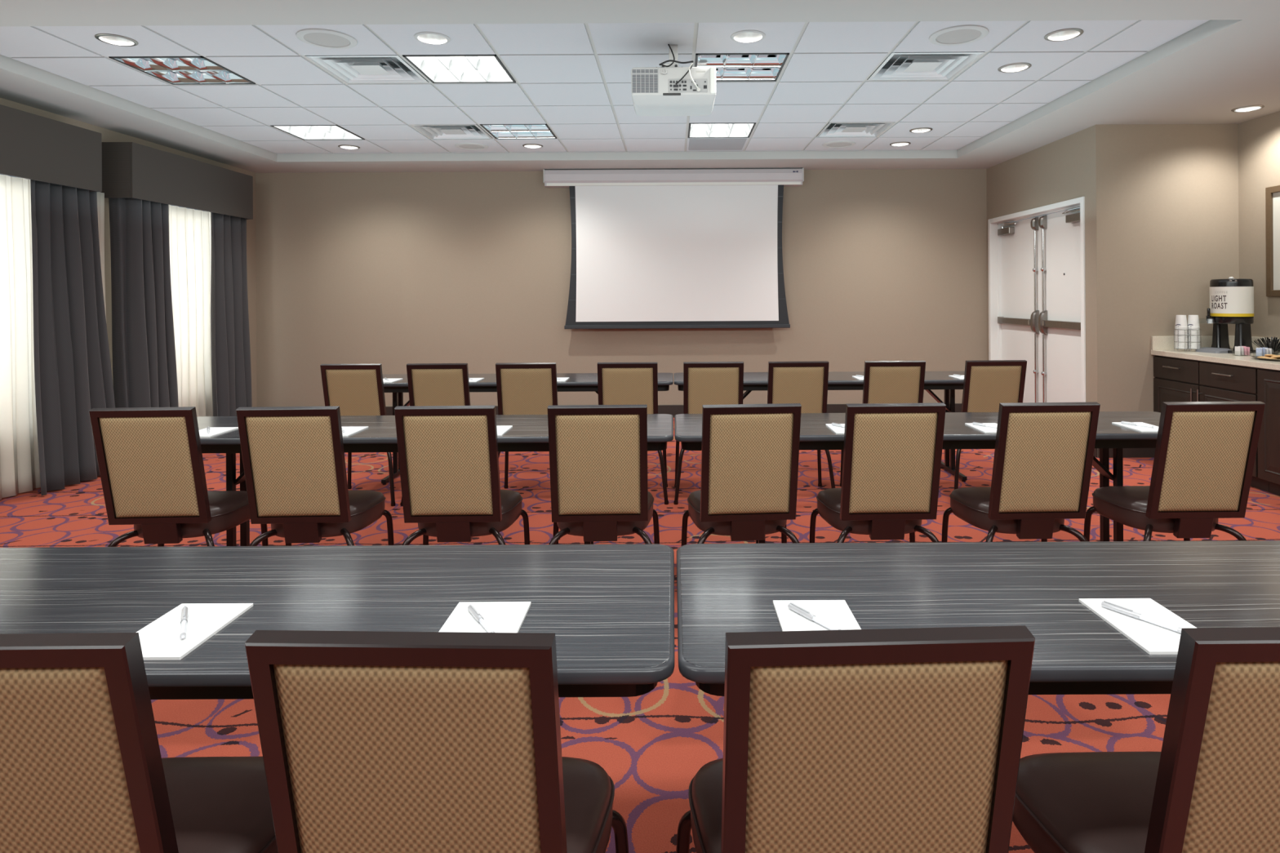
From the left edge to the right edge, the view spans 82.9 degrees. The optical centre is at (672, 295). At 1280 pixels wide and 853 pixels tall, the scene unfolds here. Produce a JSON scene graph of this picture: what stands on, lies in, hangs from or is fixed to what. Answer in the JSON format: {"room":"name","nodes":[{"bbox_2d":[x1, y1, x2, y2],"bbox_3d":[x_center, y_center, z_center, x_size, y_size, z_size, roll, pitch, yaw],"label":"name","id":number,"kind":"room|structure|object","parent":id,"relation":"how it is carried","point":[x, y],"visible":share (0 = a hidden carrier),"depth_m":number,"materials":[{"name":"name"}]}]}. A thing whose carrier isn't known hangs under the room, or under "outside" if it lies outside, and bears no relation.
{"room":"hotel conference room","nodes":[
{"label":"hotel conference room","id":0,"kind":"room"},
{"bbox_2d":[0,97,257,407],"bbox_3d":[-4.696,-0.074,2.515,0.150,2.900,11.030,0,0,0],"label":"wall","id":1,"kind":"structure","parent":0,"point":[108,135],"depth_m":6.44,"materials":[{"name":"paint"}]},
{"bbox_2d":[0,104,102,191],"bbox_3d":[-4.497,-1.020,4.701,0.256,0.450,1.682,0,0,0],"label":"valance","id":2,"kind":"object","parent":1,"relation":"attached to","point":[35,147],"depth_m":5.07,"materials":[{"name":"fabric"}]},
{"bbox_2d":[0,174,106,499],"bbox_3d":[-4.522,0.269,4.840,0.094,2.188,1.921,0,0,0],"label":"sheer curtain","id":3,"kind":"object","parent":1,"relation":"hanging from","point":[20,470],"visible":0.32,"depth_m":5.01,"materials":[{"name":"white fabric"}]},
{"bbox_2d":[30,179,115,495],"bbox_3d":[-4.382,0.268,5.290,0.198,2.188,0.724,0,0,0],"label":"curtain","id":4,"kind":"object","parent":1,"relation":"hanging from","point":[73,371],"visible":0.89,"depth_m":5.23,"materials":[{"name":"grey fabric"}]},
{"bbox_2d":[108,197,178,408],"bbox_3d":[-4.402,0.268,6.095,0.214,2.188,0.518,0,0,15],"label":"curtain","id":5,"kind":"object","parent":1,"relation":"hanging from","point":[144,373],"visible":0.77,"depth_m":5.97,"materials":[{"name":"fabric"}]},
{"bbox_2d":[101,142,253,219],"bbox_3d":[-4.497,-1.020,6.694,0.256,0.450,1.684,0,0,0],"label":"valance","id":6,"kind":"object","parent":1,"relation":"attached to","point":[133,170],"depth_m":6.32,"materials":[{"name":"fabric"}]},
{"bbox_2d":[168,204,213,416],"bbox_3d":[-4.529,0.269,6.727,0.081,2.188,1.546,0,0,0],"label":"sheer curtain","id":7,"kind":"object","parent":1,"relation":"hanging from","point":[189,229],"visible":0.33,"depth_m":6.84,"materials":[{"name":"white fabric"}]},
{"bbox_2d":[210,212,252,416],"bbox_3d":[-4.415,0.268,7.230,0.139,2.188,0.591,0,0,0],"label":"curtain","id":8,"kind":"object","parent":1,"relation":"hanging from","point":[230,349],"visible":0.84,"depth_m":7.21,"materials":[{"name":"fabric"}]},
{"bbox_2d":[255,168,987,407],"bbox_3d":[-0.490,-0.097,8.080,8.460,2.900,0.100,0,0,0],"label":"wall","id":9,"kind":"structure","parent":0,"point":[392,270],"depth_m":8.03,"materials":[{"name":"paint"}]},
{"bbox_2d":[542,167,804,328],"bbox_3d":[0.014,-0.516,7.947,2.834,1.743,0.162,0,0,0],"label":"screen","id":10,"kind":"object","parent":9,"relation":"attached to","point":[651,248],"visible":1,"depth_m":7.90,"materials":[{"name":"white fabric"}]},
{"bbox_2d":[386,403,961,417],"bbox_3d":[-0.558,1.283,8.024,8.108,0.140,0.012,0,0,0],"label":"baseboard","id":11,"kind":"structure","parent":9,"relation":"attached to","point":[673,410],"depth_m":8.02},
{"bbox_2d":[0,0,1279,173],"bbox_3d":[0.011,-1.596,2.515,9.680,0.409,11.230,0,0,0],"label":"ceiling","id":12,"kind":"structure","parent":0,"point":[571,63],"depth_m":4.76,"materials":[{"name":"tile"}]},
{"bbox_2d":[94,33,137,46],"bbox_3d":[-3.149,-1.499,4.101,0.198,0.109,0.198,0,0,0],"label":"recessed light","id":13,"kind":"object","parent":12,"relation":"in","point":[114,39],"visible":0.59,"depth_m":4.14,"materials":[{"name":"plastic"}]},
{"bbox_2d":[108,55,255,84],"bbox_3d":[-3.149,-1.522,4.689,0.570,0.136,0.563,0,0,0],"label":"ceiling light","id":14,"kind":"object","parent":12,"relation":"attached to","point":[200,69],"visible":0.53,"depth_m":4.69,"materials":[{"name":"grey"}]},
{"bbox_2d":[270,124,364,139],"bbox_3d":[-3.149,-1.522,6.457,0.570,0.136,0.563,0,0,0],"label":"ceiling light","id":15,"kind":"object","parent":12,"relation":"attached to","point":[302,131],"visible":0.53,"depth_m":6.45,"materials":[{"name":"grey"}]},
{"bbox_2d":[295,28,357,48],"bbox_3d":[-1.957,-1.453,4.101,0.316,0.011,0.316,0,0,0],"label":"ceiling speaker","id":16,"kind":"object","parent":12,"relation":"attached to","point":[322,37],"visible":1,"depth_m":4.08,"materials":[{"name":"white plastic"}]},
{"bbox_2d":[303,32,350,46],"bbox_3d":[-1.957,-1.451,4.101,0.238,0.004,0.238,0,0,0],"label":"grille","id":17,"kind":"object","parent":16,"relation":"attached to","point":[317,39],"depth_m":4.09,"materials":[{"name":"grey"}]},
{"bbox_2d":[337,144,359,149],"bbox_3d":[-3.149,-1.499,7.045,0.198,0.109,0.198,0,0,0],"label":"recessed light","id":18,"kind":"object","parent":12,"relation":"in","point":[343,146],"visible":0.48,"depth_m":7.09,"materials":[{"name":"plastic"}]},
{"bbox_2d":[306,54,427,83],"bbox_3d":[-1.957,-1.523,4.689,0.580,0.126,0.580,0,0,0],"label":"ceiling vent","id":19,"kind":"object","parent":12,"relation":"in","point":[361,68],"visible":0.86,"depth_m":4.74,"materials":[{"name":"silver metal"}]},
{"bbox_2d":[413,31,450,44],"bbox_3d":[-1.361,-1.509,4.101,0.198,0.109,0.198,0,0,0],"label":"recessed light","id":20,"kind":"object","parent":12,"relation":"in","point":[429,37],"visible":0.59,"depth_m":4.16,"materials":[{"name":"white plastic"}]},
{"bbox_2d":[410,124,492,138],"bbox_3d":[-1.957,-1.523,6.457,0.580,0.126,0.580,0,0,0],"label":"ceiling vent","id":21,"kind":"object","parent":12,"relation":"in","point":[432,131],"visible":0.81,"depth_m":6.52,"materials":[{"name":"silver metal"}]},
{"bbox_2d":[402,53,515,83],"bbox_3d":[-1.361,-1.532,4.689,0.570,0.136,0.563,0,0,0],"label":"ceiling light","id":22,"kind":"object","parent":12,"relation":"attached to","point":[438,68],"visible":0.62,"depth_m":4.69,"materials":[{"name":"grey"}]},
{"bbox_2d":[454,142,488,150],"bbox_3d":[-1.957,-1.453,7.045,0.316,0.011,0.316,0,0,0],"label":"ceiling speaker","id":23,"kind":"object","parent":12,"relation":"attached to","point":[469,146],"visible":1,"depth_m":7.02,"materials":[{"name":"white plastic"}]},
{"bbox_2d":[459,144,484,149],"bbox_3d":[-1.957,-1.451,7.045,0.238,0.004,0.238,0,0,0],"label":"grille","id":24,"kind":"object","parent":23,"relation":"attached to","point":[461,146],"depth_m":7.04,"materials":[{"name":"grey"}]},
{"bbox_2d":[480,123,556,138],"bbox_3d":[-1.361,-1.532,6.457,0.570,0.136,0.563,0,0,0],"label":"ceiling light","id":25,"kind":"object","parent":12,"relation":"attached to","point":[496,131],"visible":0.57,"depth_m":6.45,"materials":[{"name":"grey"}]},
{"bbox_2d":[522,143,542,148],"bbox_3d":[-1.361,-1.509,7.045,0.198,0.109,0.198,0,0,0],"label":"recessed light","id":26,"kind":"object","parent":12,"relation":"in","point":[526,145],"visible":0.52,"depth_m":7.10,"materials":[{"name":"plastic"}]},
{"bbox_2d":[660,44,678,66],"bbox_3d":[0.004,-1.379,4.200,0.320,0.180,0.180,0,0,0],"label":"mount","id":27,"kind":"object","parent":12,"relation":"attached to","point":[674,47],"depth_m":4.23,"materials":[{"name":"white plastic"}]},
{"bbox_2d":[631,66,715,115],"bbox_3d":[0.005,-1.187,4.235,0.480,0.205,0.385,0,0,0],"label":"ceiling projector","id":28,"kind":"object","parent":27,"relation":"attached to","point":[655,91],"visible":1,"depth_m":4.06,"materials":[{"name":"white plastic"}]},
{"bbox_2d":[631,68,658,93],"bbox_3d":[-0.155,-1.207,4.063,0.150,0.138,0.014,0,0,0],"label":"vent grille","id":29,"kind":"object","parent":28,"relation":"attached to","point":[643,80],"depth_m":4.06,"materials":[{"name":"grey"}]},
{"bbox_2d":[658,44,693,84],"bbox_3d":[0.038,-1.326,4.108,0.188,0.287,0.188,0,0,16],"label":"cable","id":30,"kind":"object","parent":28,"relation":"attached to","point":[673,60],"visible":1,"depth_m":4.04,"materials":[{"name":"black plastic"}]},
{"bbox_2d":[670,80,706,90],"bbox_3d":[0.088,-1.177,4.053,0.207,0.058,0.007,0,0,0],"label":"socket","id":31,"kind":"object","parent":28,"relation":"attached to","point":[682,85],"depth_m":4.06,"materials":[{"name":"white"}]},
{"bbox_2d":[688,122,755,137],"bbox_3d":[0.426,-1.541,6.457,0.570,0.136,0.563,0,0,0],"label":"ceiling light","id":32,"kind":"object","parent":12,"relation":"attached to","point":[710,130],"visible":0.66,"depth_m":6.45,"materials":[{"name":"white"}]},
{"bbox_2d":[694,53,789,81],"bbox_3d":[0.426,-1.541,4.689,0.570,0.136,0.563,0,0,0],"label":"ceiling light","id":33,"kind":"object","parent":12,"relation":"attached to","point":[730,67],"visible":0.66,"depth_m":4.69,"materials":[{"name":"grey"}]},
{"bbox_2d":[730,29,765,43],"bbox_3d":[0.427,-1.519,4.101,0.198,0.109,0.198,0,0,0],"label":"recessed light","id":34,"kind":"object","parent":12,"relation":"in","point":[743,36],"visible":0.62,"depth_m":4.16,"materials":[{"name":"white plastic"}]},
{"bbox_2d":[822,140,855,147],"bbox_3d":[1.619,-1.472,7.045,0.316,0.011,0.316,0,0,0],"label":"ceiling speaker","id":35,"kind":"object","parent":12,"relation":"attached to","point":[839,144],"visible":1,"depth_m":7.01,"materials":[{"name":"white plastic"}]},
{"bbox_2d":[826,142,851,146],"bbox_3d":[1.619,-1.471,7.045,0.238,0.004,0.238,0,0,0],"label":"grille","id":36,"kind":"object","parent":35,"relation":"attached to","point":[828,144],"depth_m":7.04,"materials":[{"name":"grey"}]},
{"bbox_2d":[816,121,895,137],"bbox_3d":[1.619,-1.543,6.457,0.580,0.126,0.580,0,0,0],"label":"ceiling vent","id":37,"kind":"object","parent":12,"relation":"in","point":[859,128],"visible":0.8,"depth_m":6.54,"materials":[{"name":"silver metal"}]},
{"bbox_2d":[909,127,932,133],"bbox_3d":[2.215,-1.529,6.457,0.198,0.109,0.198,0,0,0],"label":"recessed light","id":38,"kind":"object","parent":12,"relation":"in","point":[920,130],"visible":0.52,"depth_m":6.51,"materials":[{"name":"glass"}]},
{"bbox_2d":[866,51,984,80],"bbox_3d":[1.619,-1.543,4.689,0.580,0.126,0.580,0,0,0],"label":"ceiling vent","id":39,"kind":"object","parent":12,"relation":"in","point":[897,65],"visible":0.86,"depth_m":4.75,"materials":[{"name":"silver metal"}]},
{"bbox_2d":[928,24,988,45],"bbox_3d":[1.619,-1.472,4.101,0.316,0.011,0.316,0,0,0],"label":"ceiling speaker","id":40,"kind":"object","parent":12,"relation":"attached to","point":[965,33],"visible":1,"depth_m":4.08,"materials":[{"name":"white plastic"}]},
{"bbox_2d":[936,28,981,43],"bbox_3d":[1.619,-1.471,4.101,0.238,0.004,0.238,0,0,0],"label":"grille","id":41,"kind":"object","parent":40,"relation":"attached to","point":[944,35],"depth_m":4.09,"materials":[{"name":"grey"}]},
{"bbox_2d":[997,62,1031,72],"bbox_3d":[2.215,-1.529,4.689,0.198,0.109,0.198,0,0,0],"label":"recessed light","id":42,"kind":"object","parent":12,"relation":"in","point":[1014,67],"visible":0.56,"depth_m":4.74,"materials":[{"name":"glass"}]},
{"bbox_2d":[1044,27,1083,41],"bbox_3d":[2.215,-1.529,4.101,0.198,0.109,0.198,0,0,0],"label":"recessed light","id":43,"kind":"object","parent":12,"relation":"in","point":[1063,34],"visible":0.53,"depth_m":4.15,"materials":[{"name":"plastic"}]},
{"bbox_2d":[1231,105,1264,112],"bbox_3d":[4.337,-1.462,5.460,0.198,0.109,0.198,0,0,0],"label":"recessed light","id":44,"kind":"object","parent":12,"relation":"in","point":[1249,108],"visible":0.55,"depth_m":5.50,"materials":[{"name":"glass"}]},
{"bbox_2d":[0,417,1279,852],"bbox_3d":[0.027,1.350,2.515,9.280,0.001,11.030,0,0,0],"label":"floor","id":45,"kind":"structure","parent":0,"point":[651,745],"depth_m":2.57,"materials":[{"name":"carpet"}]},
{"bbox_2d":[0,632,278,852],"bbox_3d":[-0.871,0.892,1.151,0.520,0.925,0.514,0,0,0],"label":"banquet chair","id":46,"kind":"object","parent":45,"relation":"on","point":[83,770],"visible":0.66,"depth_m":0.94,"materials":[{"name":"beige fabric"}]},
{"bbox_2d":[88,406,268,546],"bbox_3d":[-2.073,0.899,3.060,0.520,0.925,0.514,0,0,-3],"label":"banquet chair","id":47,"kind":"object","parent":45,"relation":"on","point":[150,460],"visible":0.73,"depth_m":2.87,"materials":[{"name":"beige fabric"}]},
{"bbox_2d":[235,406,394,546],"bbox_3d":[-1.502,0.896,3.060,0.520,0.925,0.514,0,0,-2],"label":"banquet chair","id":48,"kind":"object","parent":45,"relation":"on","point":[294,460],"visible":0.77,"depth_m":2.87,"materials":[{"name":"beige fabric"}]},
{"bbox_2d":[0,543,674,699],"bbox_3d":[-1.247,0.988,1.492,2.504,0.737,0.610,0,0,0],"label":"folding table","id":49,"kind":"object","parent":45,"relation":"on","point":[609,609],"visible":0.62,"depth_m":1.49,"materials":[{"name":"laminate"}]},
{"bbox_2d":[136,603,253,660],"bbox_3d":[-0.907,0.616,1.335,0.143,0.005,0.215,0,0,0],"label":"pad","id":50,"kind":"object","parent":49,"relation":"on","point":[160,640],"visible":0.73,"depth_m":1.33,"materials":[{"name":"white paper"}]},
{"bbox_2d":[179,605,188,639],"bbox_3d":[-0.907,0.606,1.343,0.011,0.013,0.148,0,0,-33],"label":"pen","id":51,"kind":"object","parent":50,"relation":"on","point":[184,611],"visible":1,"depth_m":1.34,"materials":[{"name":"white"}]},
{"bbox_2d":[439,601,530,632],"bbox_3d":[-0.354,0.613,1.335,0.143,0.005,0.215,0,0,0],"label":"pad","id":52,"kind":"object","parent":49,"relation":"on","point":[500,616],"visible":0.58,"depth_m":1.37,"materials":[{"name":"white paper"}]},
{"bbox_2d":[467,604,494,632],"bbox_3d":[-0.354,0.603,1.343,0.011,0.013,0.148,0,0,-33],"label":"pen","id":53,"kind":"object","parent":52,"relation":"on","point":[472,610],"visible":0.79,"depth_m":1.35,"materials":[{"name":"white"}]},
{"bbox_2d":[320,364,395,506],"bbox_3d":[-2.054,0.899,4.880,0.520,0.925,0.514,0,0,1],"label":"banquet chair","id":54,"kind":"object","parent":45,"relation":"on","point":[357,389],"visible":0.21,"depth_m":4.66,"materials":[{"name":"fabric"}]},
{"bbox_2d":[196,413,673,546],"bbox_3d":[-1.247,0.988,3.465,2.504,0.737,0.610,0,0,0],"label":"folding table","id":55,"kind":"object","parent":45,"relation":"on","point":[528,433],"visible":0.23,"depth_m":3.31,"materials":[{"name":"laminate"}]},
{"bbox_2d":[199,426,238,437],"bbox_3d":[-2.117,0.622,3.308,0.143,0.005,0.215,0,0,0],"label":"pad","id":56,"kind":"object","parent":55,"relation":"on","point":[214,431],"visible":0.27,"depth_m":3.33,"materials":[{"name":"white paper"}]},
{"bbox_2d":[342,426,368,436],"bbox_3d":[-1.507,0.619,3.308,0.143,0.005,0.215,0,0,0],"label":"pad","id":57,"kind":"object","parent":55,"relation":"on","point":[348,431],"visible":0.46,"depth_m":3.33,"materials":[{"name":"white paper"}]},
{"bbox_2d":[497,425,512,435],"bbox_3d":[-0.827,0.615,3.308,0.143,0.005,0.215,0,0,0],"label":"pad","id":58,"kind":"object","parent":55,"relation":"on","point":[501,429],"visible":0.46,"depth_m":3.33,"materials":[{"name":"white paper"}]},
{"bbox_2d":[400,363,470,506],"bbox_3d":[-1.508,0.896,4.880,0.520,0.925,0.514,0,0,0],"label":"banquet chair","id":59,"kind":"object","parent":45,"relation":"on","point":[428,384],"visible":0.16,"depth_m":4.65,"materials":[{"name":"fabric"}]},
{"bbox_2d":[244,630,628,852],"bbox_3d":[-0.330,0.889,1.151,0.520,0.925,0.514,0,0,2],"label":"banquet chair","id":60,"kind":"object","parent":45,"relation":"on","point":[371,742],"visible":1,"depth_m":0.93,"materials":[{"name":"beige fabric"}]},
{"bbox_2d":[394,405,529,545],"bbox_3d":[-0.887,0.892,3.060,0.520,0.925,0.514,0,0,-1],"label":"banquet chair","id":61,"kind":"object","parent":45,"relation":"on","point":[448,457],"visible":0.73,"depth_m":2.86,"materials":[{"name":"beige fabric"}]},
{"bbox_2d":[495,362,558,488],"bbox_3d":[-0.939,0.892,4.880,0.520,0.925,0.514,0,0,0],"label":"banquet chair","id":62,"kind":"object","parent":45,"relation":"on","point":[526,388],"visible":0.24,"depth_m":4.66,"materials":[{"name":"fabric"}]},
{"bbox_2d":[381,373,673,484],"bbox_3d":[-1.247,0.988,5.485,2.504,0.737,0.610,0,0,0],"label":"folding table","id":63,"kind":"object","parent":45,"relation":"on","point":[577,382],"visible":0.34,"depth_m":5.24,"materials":[{"name":"laminate"}]},
{"bbox_2d":[547,404,659,544],"bbox_3d":[-0.296,0.889,3.060,0.520,0.925,0.514,0,0,-2],"label":"banquet chair","id":64,"kind":"object","parent":45,"relation":"on","point":[598,453],"visible":0.81,"depth_m":2.86,"materials":[{"name":"fabric"}]},
{"bbox_2d":[597,362,668,504],"bbox_3d":[-0.287,0.889,4.880,0.520,0.925,0.514,0,0,0],"label":"banquet chair","id":65,"kind":"object","parent":45,"relation":"on","point":[618,383],"visible":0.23,"depth_m":4.65,"materials":[{"name":"fabric"}]},
{"bbox_2d":[673,361,743,504],"bbox_3d":[0.263,0.886,4.880,0.520,0.925,0.514,0,0,0],"label":"banquet chair","id":66,"kind":"object","parent":45,"relation":"on","point":[704,383],"visible":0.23,"depth_m":4.66,"materials":[{"name":"fabric"}]},
{"bbox_2d":[681,403,801,546],"bbox_3d":[0.294,0.886,3.060,0.520,0.925,0.514,0,0,-4],"label":"banquet chair","id":67,"kind":"object","parent":45,"relation":"on","point":[750,452],"visible":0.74,"depth_m":2.86,"materials":[{"name":"fabric"}]},
{"bbox_2d":[767,360,835,488],"bbox_3d":[0.806,0.883,4.880,0.520,0.925,0.514,0,0,-1],"label":"banquet chair","id":68,"kind":"object","parent":45,"relation":"on","point":[805,384],"visible":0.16,"depth_m":4.66,"materials":[{"name":"fabric"}]},
{"bbox_2d":[673,371,967,481],"bbox_3d":[1.263,0.975,5.485,2.504,0.737,0.610,0,0,0],"label":"folding table","id":69,"kind":"object","parent":45,"relation":"on","point":[837,380],"visible":0.32,"depth_m":5.32,"materials":[{"name":"laminate"}]},
{"bbox_2d":[675,625,1035,852],"bbox_3d":[0.253,0.886,1.151,0.520,0.925,0.514,0,0,-2],"label":"banquet chair","id":70,"kind":"object","parent":45,"relation":"on","point":[886,740],"visible":1,"depth_m":0.92,"materials":[{"name":"beige fabric"}]},
{"bbox_2d":[808,403,946,542],"bbox_3d":[0.865,0.883,3.060,0.520,0.925,0.514,0,0,-2],"label":"banquet chair","id":71,"kind":"object","parent":45,"relation":"on","point":[892,452],"visible":0.77,"depth_m":2.86,"materials":[{"name":"fabric"}]},
{"bbox_2d":[840,360,925,486],"bbox_3d":[1.428,0.879,4.880,0.520,0.925,0.514,0,0,0],"label":"banquet chair","id":72,"kind":"object","parent":45,"relation":"on","point":[884,381],"visible":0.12,"depth_m":4.65,"materials":[{"name":"fabric"}]},
{"bbox_2d":[674,411,1160,543],"bbox_3d":[1.263,0.975,3.465,2.504,0.737,0.610,0,0,0],"label":"folding table","id":73,"kind":"object","parent":45,"relation":"on","point":[815,434],"visible":0.36,"depth_m":3.35,"materials":[{"name":"laminate"}]},
{"bbox_2d":[825,423,844,433],"bbox_3d":[0.793,0.606,3.308,0.143,0.005,0.215,0,0,0],"label":"pad","id":74,"kind":"object","parent":73,"relation":"on","point":[836,429],"visible":0.46,"depth_m":3.29,"materials":[{"name":"white paper"}]},
{"bbox_2d":[964,422,997,432],"bbox_3d":[1.450,0.603,3.308,0.143,0.005,0.215,0,0,0],"label":"pad","id":75,"kind":"object","parent":73,"relation":"on","point":[984,429],"visible":0.69,"depth_m":3.30,"materials":[{"name":"white paper"}]},
{"bbox_2d":[1111,422,1158,431],"bbox_3d":[2.143,0.599,3.308,0.143,0.005,0.215,0,0,0],"label":"pad","id":76,"kind":"object","parent":73,"relation":"on","point":[1141,428],"visible":0.77,"depth_m":3.28,"materials":[{"name":"white paper"}]},
{"bbox_2d":[1120,421,1155,427],"bbox_3d":[2.133,0.590,3.316,0.011,0.013,0.148,0,0,-33],"label":"pen","id":77,"kind":"object","parent":76,"relation":"on","point":[1122,422],"visible":1,"depth_m":3.32,"materials":[{"name":"white"}]},
{"bbox_2d":[676,540,1279,696],"bbox_3d":[1.263,0.975,1.492,2.504,0.737,0.610,0,0,0],"label":"folding table","id":78,"kind":"object","parent":45,"relation":"on","point":[722,588],"visible":0.61,"depth_m":1.50,"materials":[{"name":"laminate"}]},
{"bbox_2d":[773,600,861,631],"bbox_3d":[0.271,0.609,1.335,0.143,0.005,0.215,0,0,0],"label":"pad","id":79,"kind":"object","parent":78,"relation":"on","point":[837,613],"visible":0.58,"depth_m":1.37,"materials":[{"name":"white paper"}]},
{"bbox_2d":[787,602,840,630],"bbox_3d":[0.266,0.600,1.343,0.011,0.013,0.148,0,0,-33],"label":"pen","id":80,"kind":"object","parent":79,"relation":"on","point":[795,608],"visible":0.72,"depth_m":1.35,"materials":[{"name":"white"}]},
{"bbox_2d":[1079,598,1195,654],"bbox_3d":[0.880,0.606,1.335,0.143,0.005,0.215,0,0,0],"label":"pad","id":81,"kind":"object","parent":78,"relation":"on","point":[1153,639],"visible":0.77,"depth_m":1.33,"materials":[{"name":"white paper"}]},
{"bbox_2d":[1101,600,1182,633],"bbox_3d":[0.873,0.597,1.343,0.011,0.013,0.148,0,0,-33],"label":"pen","id":82,"kind":"object","parent":81,"relation":"on","point":[1112,606],"visible":0.84,"depth_m":1.35,"materials":[{"name":"white"}]},
{"bbox_2d":[954,360,1026,489],"bbox_3d":[2.074,0.876,4.880,0.520,0.925,0.514,0,0,0],"label":"banquet chair","id":83,"kind":"object","parent":45,"relation":"on","point":[988,384],"visible":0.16,"depth_m":4.66,"materials":[{"name":"fabric"}]},
{"bbox_2d":[941,402,1100,542],"bbox_3d":[1.464,0.879,3.060,0.520,0.925,0.514,0,0,-2],"label":"banquet chair","id":84,"kind":"object","parent":45,"relation":"on","point":[1044,451],"visible":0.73,"depth_m":2.87,"materials":[{"name":"beige fabric"}]},
{"bbox_2d":[1012,626,1279,852],"bbox_3d":[0.838,0.883,1.151,0.520,0.925,0.514,0,0,-1],"label":"banquet chair","id":85,"kind":"object","parent":45,"relation":"on","point":[1213,785],"visible":0.86,"depth_m":0.95,"materials":[{"name":"brown wood"}]},
{"bbox_2d":[1083,401,1265,541],"bbox_3d":[2.106,0.876,3.060,0.520,0.925,0.514,0,0,0],"label":"banquet chair","id":86,"kind":"object","parent":45,"relation":"on","point":[1205,455],"visible":0.8,"depth_m":2.87,"materials":[{"name":"beige fabric"}]},
{"bbox_2d":[1153,355,1269,492],"bbox_3d":[4.288,0.904,5.425,0.749,0.844,1.056,0,0,0],"label":"base cabinet","id":87,"kind":"object","parent":45,"relation":"on","point":[1175,380],"visible":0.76,"depth_m":5.39,"materials":[{"name":"brown wood"}]},
{"bbox_2d":[1257,368,1279,495],"bbox_3d":[4.303,0.904,4.322,0.720,0.844,1.143,0,0,0],"label":"base cabinet","id":88,"kind":"object","parent":45,"relation":"on","point":[1268,380],"visible":0.92,"depth_m":4.79,"materials":[{"name":"brown wood"}]},
{"bbox_2d":[1151,335,1279,370],"bbox_3d":[4.297,0.405,4.842,0.729,0.153,2.224,0,0,0],"label":"countertop","id":89,"kind":"structure","parent":88,"relation":"on","point":[1160,345],"depth_m":5.58,"materials":[{"name":"stone"}]},
{"bbox_2d":[1195,276,1256,353],"bbox_3d":[4.349,0.145,5.691,0.384,0.592,0.278,0,0,-10],"label":"urn","id":90,"kind":"object","parent":89,"relation":"on","point":[1231,299],"visible":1,"depth_m":5.60,"materials":[{"name":"black plastic"}]},
{"bbox_2d":[1206,307,1213,323],"bbox_3d":[4.252,0.157,5.727,0.051,0.120,0.032,0,0,10],"label":"tap","id":91,"kind":"object","parent":90,"relation":"on","point":[1210,317],"depth_m":5.72,"materials":[{"name":"black plastic"}]},
{"bbox_2d":[1195,346,1230,353],"bbox_3d":[4.237,0.425,5.670,0.155,0.034,0.210,0,0,-10],"label":"drip tray","id":92,"kind":"object","parent":90,"relation":"on","point":[1204,349],"depth_m":5.62,"materials":[{"name":"grey"}]},
{"bbox_2d":[986,124,1097,457],"bbox_3d":[3.589,-0.120,6.993,0.200,2.900,2.074,0,0,0],"label":"wall","id":93,"kind":"structure","parent":0,"point":[1064,169],"depth_m":6.45,"materials":[{"name":"paint"}]},
{"bbox_2d":[997,215,1042,402],"bbox_3d":[3.575,0.271,7.482,0.123,2.107,0.869,0,0,0],"label":"door","id":94,"kind":"structure","parent":93,"relation":"in","point":[1020,240],"depth_m":7.40,"materials":[{"name":"paint"}]},
{"bbox_2d":[987,196,1085,402],"bbox_3d":[3.554,0.244,7.045,0.154,2.173,1.846,0,0,0],"label":"trim","id":95,"kind":"structure","parent":93,"relation":"attached to","point":[994,224],"depth_m":7.72,"materials":[{"name":"paint"}]},
{"bbox_2d":[1038,206,1080,402],"bbox_3d":[3.575,0.271,6.607,0.123,2.107,0.869,0,0,0],"label":"door","id":96,"kind":"structure","parent":93,"relation":"in","point":[1060,317],"depth_m":6.68,"materials":[{"name":"paint"}]},
{"bbox_2d":[1095,124,1239,411],"bbox_3d":[4.125,-0.123,6.005,1.270,2.900,0.100,0,0,0],"label":"wall","id":97,"kind":"structure","parent":0,"point":[1167,194],"depth_m":5.95,"materials":[{"name":"paint"}]},
{"bbox_2d":[1097,448,1155,457],"bbox_3d":[3.738,1.277,5.949,0.479,0.105,0.012,0,0,0],"label":"baseboard","id":98,"kind":"structure","parent":97,"relation":"attached to","point":[1127,452],"depth_m":5.94,"materials":[{"name":"wood"}]},
{"bbox_2d":[1238,111,1279,338],"bbox_3d":[4.709,-0.126,1.502,0.100,2.900,9.005,0,0,0],"label":"wall","id":99,"kind":"structure","parent":0,"point":[1259,138],"depth_m":5.76,"materials":[{"name":"paint"}]},
{"bbox_2d":[1265,185,1279,296],"bbox_3d":[4.642,-0.420,5.200,0.029,0.850,0.900,0,0,0],"label":"framed picture","id":100,"kind":"object","parent":99,"relation":"attached to","point":[1272,193],"visible":1,"depth_m":5.60,"materials":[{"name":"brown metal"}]},
{"bbox_3d":[4.074,0.218,5.799,0.087,0.102,0.087,0,0,0],"label":"paper cup","id":101,"kind":"object","parent":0,"visible":0},
{"bbox_2d":[1174,315,1187,328],"bbox_3d":[4.074,0.204,5.799,0.087,0.102,0.087,0,0,0],"label":"paper cup","id":102,"kind":"object","parent":101,"relation":"on","point":[1180,320],"visible":1,"depth_m":5.77,"materials":[{"name":"white"}]},
{"bbox_3d":[4.159,0.218,5.781,0.087,0.102,0.087,0,0,0],"label":"paper cup","id":103,"kind":"object","parent":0,"visible":0},
{"bbox_2d":[1186,315,1199,328],"bbox_3d":[4.159,0.204,5.781,0.087,0.102,0.087,0,0,0],"label":"paper cup","id":104,"kind":"object","parent":103,"relation":"on","point":[1193,320],"visible":1,"depth_m":5.75,"materials":[{"name":"white"}]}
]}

